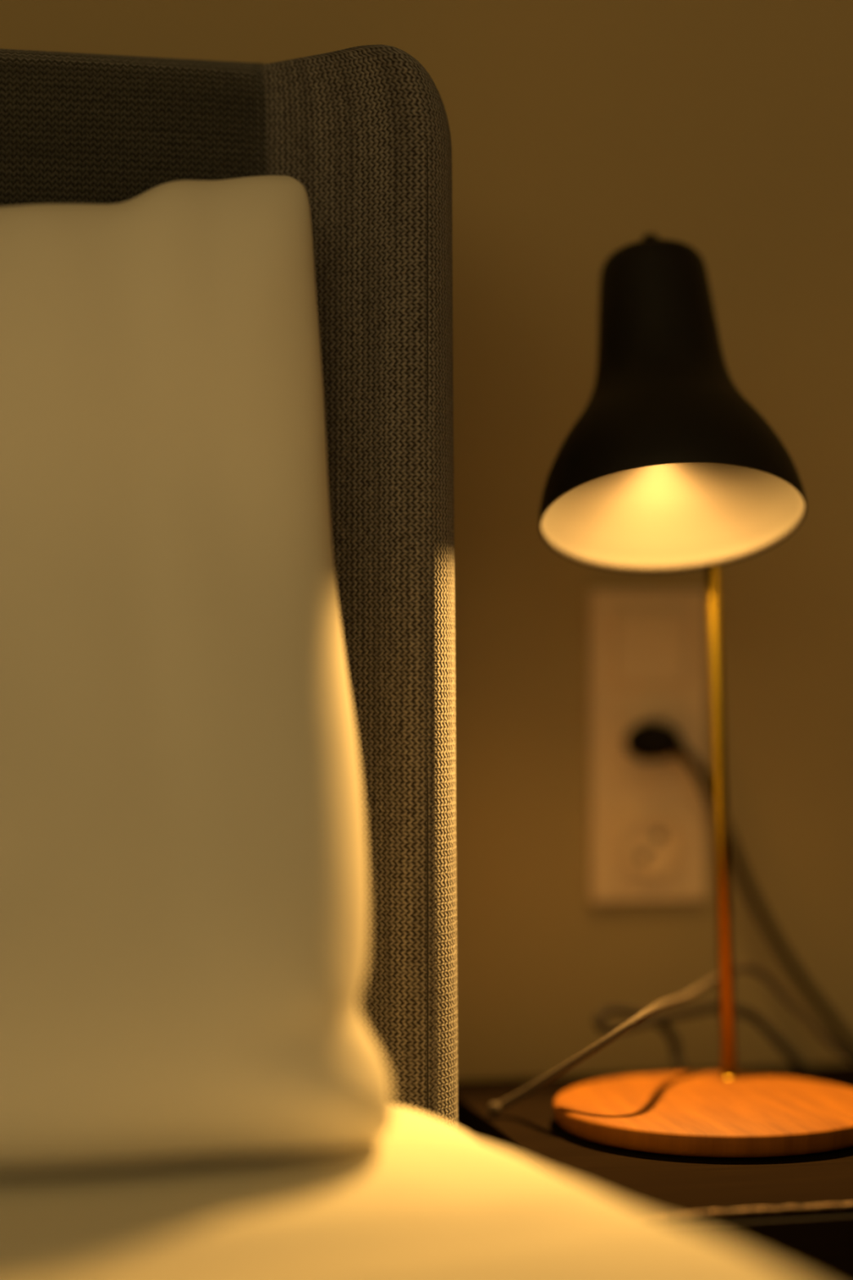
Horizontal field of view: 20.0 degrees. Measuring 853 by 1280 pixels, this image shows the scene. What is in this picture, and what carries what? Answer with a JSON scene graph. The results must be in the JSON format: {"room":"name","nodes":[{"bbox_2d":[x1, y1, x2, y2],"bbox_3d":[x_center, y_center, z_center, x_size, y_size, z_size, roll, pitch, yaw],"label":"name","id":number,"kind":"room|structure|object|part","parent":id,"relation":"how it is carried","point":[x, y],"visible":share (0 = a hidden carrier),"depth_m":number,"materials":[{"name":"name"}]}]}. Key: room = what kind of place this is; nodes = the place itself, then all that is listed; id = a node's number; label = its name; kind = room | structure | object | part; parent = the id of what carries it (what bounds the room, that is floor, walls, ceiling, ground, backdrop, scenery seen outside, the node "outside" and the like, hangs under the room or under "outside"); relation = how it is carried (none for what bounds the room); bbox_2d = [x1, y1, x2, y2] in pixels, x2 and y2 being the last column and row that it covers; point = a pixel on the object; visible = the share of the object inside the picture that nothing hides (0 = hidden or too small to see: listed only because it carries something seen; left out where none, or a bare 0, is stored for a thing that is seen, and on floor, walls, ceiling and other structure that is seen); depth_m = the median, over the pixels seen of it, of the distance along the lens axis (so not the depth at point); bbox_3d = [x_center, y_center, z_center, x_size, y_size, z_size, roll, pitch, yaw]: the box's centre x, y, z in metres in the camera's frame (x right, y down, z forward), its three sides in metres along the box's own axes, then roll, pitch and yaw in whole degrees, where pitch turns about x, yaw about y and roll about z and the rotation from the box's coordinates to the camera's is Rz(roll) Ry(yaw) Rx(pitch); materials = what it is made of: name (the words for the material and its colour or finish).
{"room":"bedroom","nodes":[
{"label":"bedroom","id":0,"kind":"room"},
{"bbox_2d":[0,0,852,1080],"bbox_3d":[-0.571,-0.521,1.584,4.800,2.600,0.120,0,0,-13],"label":"wall","id":1,"kind":"structure","parent":0,"point":[581,131],"depth_m":1.68,"materials":[{"name":"paint"}]},
{"bbox_2d":[588,589,707,902],"bbox_3d":[0.152,0.073,1.682,0.086,0.216,0.015,0,0,-13],"label":"wall socket plate","id":2,"kind":"object","parent":1,"relation":"attached to","point":[648,648],"visible":0.94,"depth_m":1.67,"materials":[{"name":"white plastic"}]},
{"bbox_2d":[612,805,688,886],"bbox_3d":[0.156,0.143,1.678,0.055,0.055,0.006,0,0,-13],"label":"socket","id":3,"kind":"object","parent":2,"relation":"attached to","point":[651,843],"depth_m":1.68,"materials":[{"name":"white plastic"}]},
{"bbox_2d":[612,706,688,786],"bbox_3d":[0.156,0.073,1.678,0.055,0.055,0.006,0,0,-13],"label":"socket","id":4,"kind":"object","parent":2,"relation":"attached to","point":[628,770],"depth_m":1.68,"materials":[{"name":"white plastic"}]},
{"bbox_2d":[613,608,688,687],"bbox_3d":[0.156,0.005,1.679,0.055,0.055,0.004,0,0,-13],"label":"light switch","id":5,"kind":"object","parent":2,"relation":"attached to","point":[651,646],"depth_m":1.67,"materials":[{"name":"white plastic"}]},
{"bbox_2d":[624,721,852,1053],"bbox_3d":[0.245,0.403,1.675,0.215,0.693,0.036,0,0,-8],"label":"power cord","id":6,"kind":"object","parent":2,"relation":"attached to","point":[647,740],"visible":0.93,"depth_m":1.67,"materials":[{"name":"black plastic"}]},
{"bbox_3d":[-0.009,0.829,-0.852,5.040,0.100,5.120,0,0,-13],"label":"floor","id":7,"kind":"structure","parent":0,"visible":0},
{"bbox_2d":[0,44,457,1127],"bbox_3d":[-0.639,0.223,0.278,1.773,1.112,2.186,0,0,-13],"label":"headboard","id":8,"kind":"object","parent":7,"relation":"on","point":[365,131],"visible":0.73,"depth_m":1.34,"materials":[{"name":"grey fabric"}]},
{"bbox_3d":[-0.863,0.198,1.256,1.560,1.062,0.142,0,0,-13],"label":"headboard panel","id":9,"kind":"part","parent":8,"relation":"part of","materials":[{"name":"grey fabric"}]},
{"bbox_2d":[0,1104,801,1279],"bbox_3d":[-0.633,0.366,0.253,1.880,0.272,1.878,0,0,-13],"label":"mattress","id":10,"kind":"object","parent":8,"relation":"on","point":[426,1198],"visible":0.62,"depth_m":0.98,"materials":[{"name":"white fabric"}]},
{"bbox_2d":[0,175,392,1169],"bbox_3d":[-0.369,-0.009,1.116,0.700,0.481,0.316,0,0,-13],"label":"pillow","id":11,"kind":"object","parent":10,"relation":"on","point":[184,880],"visible":1,"depth_m":1.15,"materials":[{"name":"beige fabric"}]},
{"bbox_2d":[457,1063,852,1279],"bbox_3d":[0.286,0.533,1.438,0.480,0.491,0.400,0,0,-13],"label":"nightstand","id":12,"kind":"object","parent":7,"relation":"on","point":[794,1214],"visible":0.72,"depth_m":1.29,"materials":[{"name":"black wood"}]},
{"bbox_3d":[0.057,0.520,1.402,0.018,0.457,0.367,0,0,-13],"label":"panel","id":13,"kind":"part","parent":12,"relation":"part of","materials":[{"name":"black wood"}]},
{"bbox_2d":[487,964,852,1115],"bbox_3d":[0.171,0.248,1.514,0.274,0.078,0.105,0,0,-43],"label":"charging cable","id":14,"kind":"object","parent":12,"relation":"on","point":[494,1108],"visible":0.94,"depth_m":1.46,"materials":[{"name":"white plastic"}]},
{"bbox_2d":[538,233,852,1157],"bbox_3d":[0.167,0.019,1.452,0.211,0.539,0.242,0,0,-13],"label":"desk lamp","id":15,"kind":"object","parent":12,"relation":"on","point":[666,465],"visible":0.98,"depth_m":1.45,"materials":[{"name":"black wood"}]},
{"bbox_3d":[0.145,-0.142,1.427,0.153,0.201,0.154,0,0,45],"label":"lamp shade","id":16,"kind":"part","parent":15,"relation":"part of","materials":[{"name":"black paint"}]},
{"bbox_3d":[0.176,0.258,1.565,0.141,0.047,0.028,0,0,-13],"label":"power cord","id":17,"kind":"part","parent":15,"relation":"part of","materials":[{"name":"fabric"}]},
{"bbox_3d":[0.242,0.520,1.627,0.444,0.457,0.012,0,0,-13],"label":"panel","id":18,"kind":"part","parent":12,"relation":"part of","materials":[{"name":"black wood"}]},
{"bbox_3d":[0.325,0.369,1.269,0.476,0.149,0.014,0,0,-13],"label":"drawer","id":19,"kind":"part","parent":12,"relation":"part of","materials":[{"name":"black wood"}]}
]}

